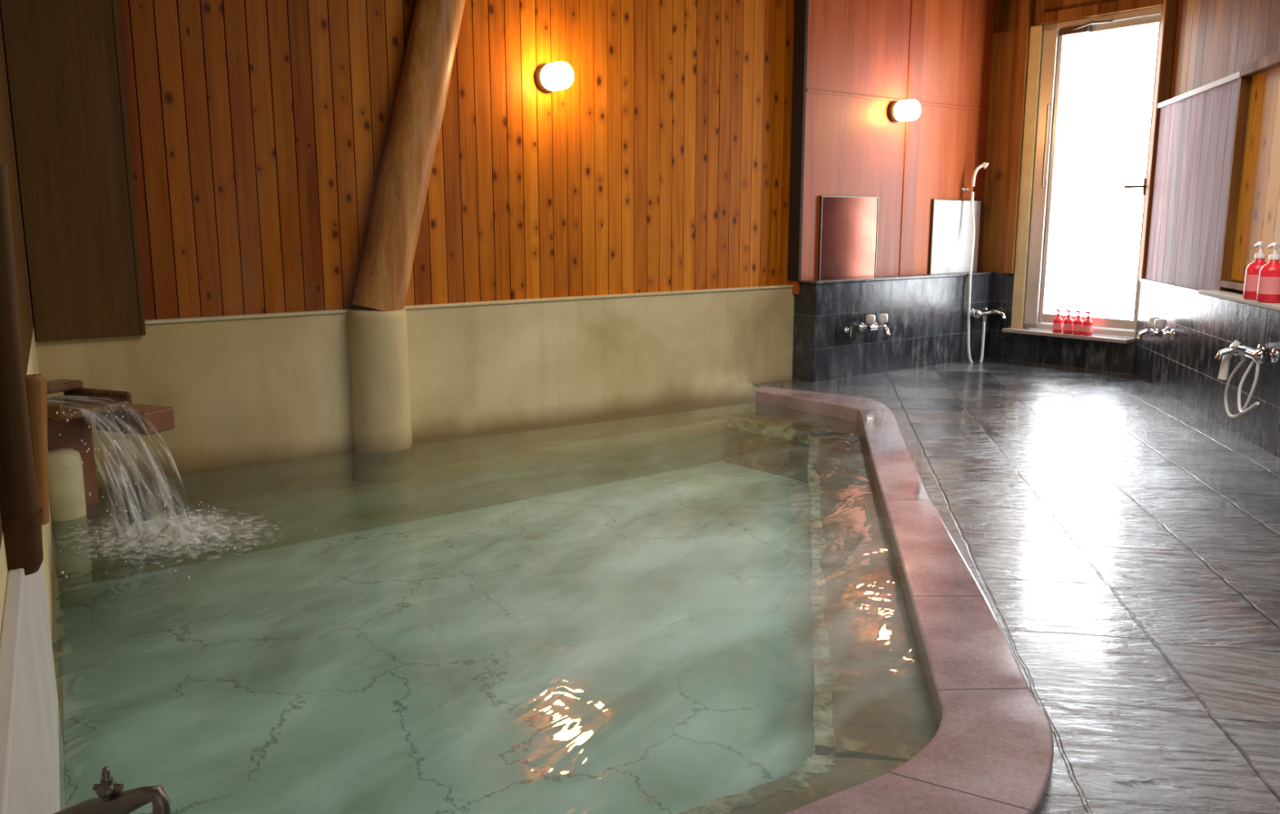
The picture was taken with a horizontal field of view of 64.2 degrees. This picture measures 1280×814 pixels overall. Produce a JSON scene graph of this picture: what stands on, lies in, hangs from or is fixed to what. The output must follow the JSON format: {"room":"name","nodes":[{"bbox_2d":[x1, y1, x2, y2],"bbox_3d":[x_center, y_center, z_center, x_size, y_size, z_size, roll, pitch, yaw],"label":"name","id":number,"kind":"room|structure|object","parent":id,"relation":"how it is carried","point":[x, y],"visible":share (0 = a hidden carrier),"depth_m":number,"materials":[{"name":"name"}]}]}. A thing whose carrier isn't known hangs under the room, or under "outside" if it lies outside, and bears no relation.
{"room":"spa","nodes":[
{"label":"spa","id":0,"kind":"room"},
{"bbox_2d":[0,15,66,808],"bbox_3d":[-0.951,-0.336,1.282,0.152,3.600,6.908,-6,12,-29],"label":"wall","id":1,"kind":"structure","parent":0,"point":[7,154],"depth_m":3.31,"materials":[{"name":"beige concrete"}]},
{"bbox_2d":[0,561,65,813],"bbox_3d":[-0.890,0.636,1.525,0.020,0.800,2.160,-6,12,-29],"label":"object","id":2,"kind":"object","parent":1,"relation":"attached to","point":[33,781],"visible":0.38,"depth_m":1.45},
{"bbox_2d":[0,163,43,575],"bbox_3d":[-0.918,-0.046,1.466,0.068,0.593,0.068,10,14,44],"label":"wooden post","id":3,"kind":"object","parent":2,"relation":"on","point":[22,515],"visible":0.91,"depth_m":1.47,"materials":[{"name":"brown wood"}]},
{"bbox_2d":[24,373,48,524],"bbox_3d":[-1.038,0.074,1.742,0.069,0.260,0.048,0,10,0],"label":"wooden stake","id":4,"kind":"object","parent":2,"relation":"on","point":[36,384],"visible":0.51,"depth_m":1.73,"materials":[{"name":"brown wood"}]},
{"bbox_2d":[53,766,171,813],"bbox_3d":[-0.835,0.875,1.634,0.208,0.646,0.038,0,10,0],"label":"tap","id":5,"kind":"object","parent":2,"relation":"attached to","point":[112,799],"visible":1,"depth_m":1.57,"materials":[{"name":"silver metal"}]},
{"bbox_2d":[60,411,932,813],"bbox_3d":[0.072,0.625,4.109,4.791,0.292,3.777,-8,13,-37],"label":"pool water","id":6,"kind":"object","parent":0,"point":[704,617],"visible":0.95,"depth_m":3.65,"materials":[{"name":"liquid"}]},
{"bbox_2d":[48,447,93,606],"bbox_3d":[-2.273,0.472,4.044,0.156,0.616,0.156,0,10,0],"label":"stone post","id":7,"kind":"object","parent":6,"relation":"on","point":[66,482],"visible":0.72,"depth_m":4.00,"materials":[{"name":"beige stone"}]},
{"bbox_2d":[46,378,174,517],"bbox_3d":[-2.222,0.187,4.107,0.460,0.555,0.470,4,11,21],"label":"spout","id":8,"kind":"object","parent":7,"relation":"attached to","point":[82,401],"visible":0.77,"depth_m":4.12,"materials":[{"name":"brown wood"}]},
{"bbox_2d":[347,307,413,484],"bbox_3d":[-1.328,0.075,5.254,0.300,1.162,0.300,-8,13,-37],"label":"concrete column","id":9,"kind":"structure","parent":6,"relation":"on","point":[383,450],"depth_m":5.12,"materials":[{"name":"beige paint"}]},
{"bbox_2d":[351,0,465,311],"bbox_3d":[-1.078,-1.673,5.121,0.868,2.410,0.253,-8,13,-37],"label":"wooden post","id":10,"kind":"object","parent":9,"relation":"on","point":[384,277],"visible":0.96,"depth_m":5.03,"materials":[{"name":"brown wood"}]},
{"bbox_2d":[755,386,1053,813],"bbox_3d":[0.631,0.598,3.731,1.286,0.381,5.976,3,11,15],"label":"rim","id":11,"kind":"object","parent":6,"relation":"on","point":[990,750],"visible":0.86,"depth_m":2.50,"materials":[{"name":"pink stone"}]},
{"label":"pool water","id":12,"kind":"object","parent":6,"relation":"in","visible":0},
{"bbox_2d":[55,400,317,578],"bbox_3d":[-1.750,0.245,3.831,0.857,0.477,1.219,-7,13,-34],"label":"waterfall","id":13,"kind":"object","parent":12,"relation":"on","point":[157,526],"visible":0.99,"depth_m":3.78,"materials":[{"name":"white liquid"}]},
{"bbox_2d":[35,0,995,520],"bbox_3d":[0.180,-1.269,6.388,7.251,3.600,0.250,-8,13,-37],"label":"wall","id":14,"kind":"structure","parent":0,"point":[258,130],"depth_m":5.65,"materials":[{"name":"brown wood"}]},
{"bbox_2d":[0,0,146,342],"bbox_3d":[-2.381,-1.482,4.212,0.425,2.400,0.080,-8,13,-37],"label":"plywood panel","id":15,"kind":"object","parent":14,"relation":"attached to","point":[63,58],"visible":0.88,"depth_m":4.27,"materials":[{"name":"brown wood"}]},
{"bbox_2d":[33,284,793,328],"bbox_3d":[-0.764,-0.585,5.686,4.600,0.015,0.062,-8,13,-37],"label":"trim","id":16,"kind":"structure","parent":14,"relation":"attached to","point":[583,297],"depth_m":5.51,"materials":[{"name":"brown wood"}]},
{"bbox_2d":[534,61,573,92],"bbox_3d":[-0.466,-1.817,5.610,0.150,0.150,0.200,-8,13,-37],"label":"wall lamp","id":17,"kind":"object","parent":14,"relation":"attached to","point":[559,75],"visible":1,"depth_m":5.55,"materials":[{"name":"white glass"}]},
{"bbox_2d":[817,195,879,279],"bbox_3d":[1.487,-1.198,7.271,0.610,0.595,0.020,-8,13,-37],"label":"wall mirror","id":18,"kind":"object","parent":14,"relation":"attached to","point":[848,225],"visible":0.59,"depth_m":7.25,"materials":[{"name":"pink mirror"}]},
{"bbox_2d":[787,0,990,280],"bbox_3d":[2.030,-2.146,7.595,2.480,2.310,0.102,-8,13,-37],"label":"trim","id":19,"kind":"structure","parent":14,"relation":"attached to","point":[798,97],"depth_m":6.91,"materials":[{"name":"brown wood"}]},
{"bbox_2d":[887,98,920,122],"bbox_3d":[1.901,-2.125,7.316,0.150,0.150,0.200,-8,13,-37],"label":"wall lamp","id":20,"kind":"object","parent":14,"relation":"attached to","point":[907,109],"visible":1,"depth_m":7.26,"materials":[{"name":"white glass"}]},
{"bbox_2d":[928,199,982,273],"bbox_3d":[2.487,-1.337,8.045,0.628,0.586,0.021,-8,13,-38],"label":"wall mirror","id":21,"kind":"object","parent":14,"relation":"attached to","point":[951,224],"depth_m":8.01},
{"bbox_2d":[962,162,1005,362],"bbox_3d":[2.728,-1.116,8.021,0.391,1.583,0.281,0,10,1],"label":"shower","id":22,"kind":"object","parent":14,"relation":"attached to","point":[976,313],"visible":0.94,"depth_m":7.99,"materials":[{"name":"silver metal"}]},
{"bbox_2d":[752,357,1279,813],"bbox_3d":[1.384,0.460,3.601,3.021,0.001,10.248,2,11,9],"label":"floor","id":23,"kind":"structure","parent":0,"point":[1122,540],"depth_m":3.38,"materials":[{"name":"tile"}]},
{"bbox_2d":[791,271,996,382],"bbox_3d":[2.134,-0.655,7.826,2.566,0.715,0.215,-8,13,-37],"label":"tiled half wall","id":24,"kind":"structure","parent":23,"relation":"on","point":[926,323],"depth_m":7.46,"materials":[{"name":"black tile"}]},
{"bbox_2d":[843,313,889,336],"bbox_3d":[1.633,-0.577,7.194,0.364,0.145,0.196,-8,13,-37],"label":"tap","id":25,"kind":"object","parent":24,"relation":"attached to","point":[882,317],"visible":1,"depth_m":7.21,"materials":[{"name":"silver metal"}]},
{"bbox_2d":[978,0,1135,374],"bbox_3d":[3.279,-1.807,7.663,0.200,3.000,1.607,-8,13,-37],"label":"wall","id":26,"kind":"structure","parent":0,"point":[1112,357],"depth_m":8.00,"materials":[{"name":"brown wood"}]},
{"bbox_2d":[1001,327,1135,343],"bbox_3d":[3.223,-0.544,7.712,0.150,0.027,0.997,-8,13,-37],"label":"window sill","id":27,"kind":"structure","parent":26,"relation":"attached to","point":[1021,331],"depth_m":7.61,"materials":[{"name":"stone"}]},
{"bbox_2d":[1052,309,1062,333],"bbox_3d":[3.170,-0.653,7.736,0.069,0.178,0.069,0,10,2],"label":"soap bottle","id":28,"kind":"object","parent":27,"relation":"on","point":[1058,321],"visible":1,"depth_m":7.72,"materials":[{"name":"red plastic"}]},
{"bbox_2d":[1062,310,1073,333],"bbox_3d":[3.222,-0.641,7.670,0.069,0.178,0.069,0,10,2],"label":"soap bottle","id":29,"kind":"object","parent":27,"relation":"on","point":[1068,322],"visible":1,"depth_m":7.65,"materials":[{"name":"red plastic"}]},
{"bbox_2d":[1072,310,1083,334],"bbox_3d":[3.270,-0.630,7.611,0.069,0.178,0.069,0,10,2],"label":"soap bottle","id":30,"kind":"object","parent":27,"relation":"on","point":[1078,322],"visible":1,"depth_m":7.59,"materials":[{"name":"red plastic"}]},
{"bbox_2d":[1082,311,1093,335],"bbox_3d":[3.317,-0.620,7.552,0.069,0.178,0.069,0,10,2],"label":"soap bottle","id":31,"kind":"object","parent":27,"relation":"on","point":[1087,326],"visible":1,"depth_m":7.53,"materials":[{"name":"red plastic"}]},
{"bbox_2d":[1001,0,1163,328],"bbox_3d":[3.269,-1.911,7.535,0.150,2.750,1.111,-8,13,-37],"label":"trim","id":32,"kind":"structure","parent":26,"relation":"attached to","point":[1029,42],"depth_m":7.82,"materials":[{"name":"brown wood"}]},
{"bbox_2d":[1023,6,1161,337],"bbox_3d":[3.333,-1.683,7.510,0.070,2.270,0.910,-8,13,-37],"label":"frame","id":33,"kind":"object","parent":26,"relation":"attached to","point":[1052,47],"visible":0.63,"depth_m":7.70,"materials":[{"name":"wood"}]},
{"bbox_2d":[1041,20,1146,195],"bbox_3d":[3.279,-2.143,7.349,0.148,1.223,0.786,-8,13,-37],"label":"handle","id":34,"kind":"object","parent":26,"relation":"attached to","point":[1086,28],"visible":0.94,"depth_m":7.42,"materials":[{"name":"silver metal"}]},
{"bbox_2d":[1044,22,1159,319],"bbox_3d":[3.363,-1.687,7.478,0.010,2.050,0.705,-8,13,-37],"label":"frosted glass","id":35,"kind":"object","parent":26,"relation":"attached to","point":[1107,80],"visible":0.93,"depth_m":7.46,"materials":[{"name":"white glass"}]},
{"bbox_2d":[1132,0,1279,458],"bbox_3d":[2.837,-0.984,3.296,0.200,3.050,8.050,2,11,12],"label":"wall","id":36,"kind":"structure","parent":0,"point":[1214,38],"depth_m":5.87,"materials":[{"name":"black tile"}]},
{"bbox_2d":[1136,316,1174,339],"bbox_3d":[3.324,-0.514,6.646,0.196,0.145,0.364,2,11,12],"label":"tap","id":37,"kind":"object","parent":36,"relation":"attached to","point":[1156,324],"visible":1,"depth_m":6.50,"materials":[{"name":"silver metal"}]},
{"bbox_2d":[1144,71,1252,291],"bbox_3d":[3.408,-1.347,6.306,0.075,1.189,1.593,2,11,12],"label":"panel","id":38,"kind":"object","parent":36,"relation":"attached to","point":[1202,131],"visible":0.9,"depth_m":6.09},
{"bbox_2d":[1138,278,1279,311],"bbox_3d":[2.758,-0.205,3.430,0.073,0.020,8.000,2,11,12],"label":"trim","id":39,"kind":"structure","parent":36,"relation":"attached to","point":[1179,287],"depth_m":6.37,"materials":[{"name":"black tile"}]},
{"bbox_2d":[1137,0,1178,279],"bbox_3d":[3.583,-2.043,7.021,0.080,2.305,0.100,2,11,12],"label":"door frame","id":40,"kind":"structure","parent":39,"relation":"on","point":[1170,7],"depth_m":6.96,"materials":[{"name":"wood"}]},
{"bbox_2d":[1198,289,1279,311],"bbox_3d":[3.058,-0.521,5.029,0.150,0.020,1.410,2,11,12],"label":"soap shelf","id":41,"kind":"object","parent":39,"relation":"on","point":[1228,295],"visible":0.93,"depth_m":5.22,"materials":[{"name":"beige stone"}]},
{"bbox_2d":[1243,240,1267,299],"bbox_3d":[3.031,-0.669,4.999,0.108,0.282,0.108,-7,13,-34],"label":"soap bottle","id":42,"kind":"object","parent":41,"relation":"on","point":[1252,270],"visible":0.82,"depth_m":4.98,"materials":[{"name":"red plastic"}]},
{"bbox_2d":[1256,241,1279,302],"bbox_3d":[2.986,-0.636,4.814,0.108,0.282,0.108,-7,13,-34],"label":"soap bottle","id":43,"kind":"object","parent":41,"relation":"on","point":[1268,283],"visible":1,"depth_m":4.79,"materials":[{"name":"red plastic"}]},
{"bbox_2d":[1215,340,1279,417],"bbox_3d":[2.932,-0.122,4.958,0.236,0.386,0.489,2,11,12],"label":"shower","id":44,"kind":"object","parent":36,"relation":"attached to","point":[1259,355],"visible":1,"depth_m":4.97,"materials":[{"name":"silver metal"}]},
{"bbox_2d":[1220,50,1279,290],"bbox_3d":[3.095,-1.119,4.881,0.080,1.165,1.350,2,11,12],"label":"board panel","id":45,"kind":"object","parent":36,"relation":"attached to","point":[1258,220],"visible":0.72,"depth_m":5.27,"materials":[{"name":"orange wood"}]}
]}

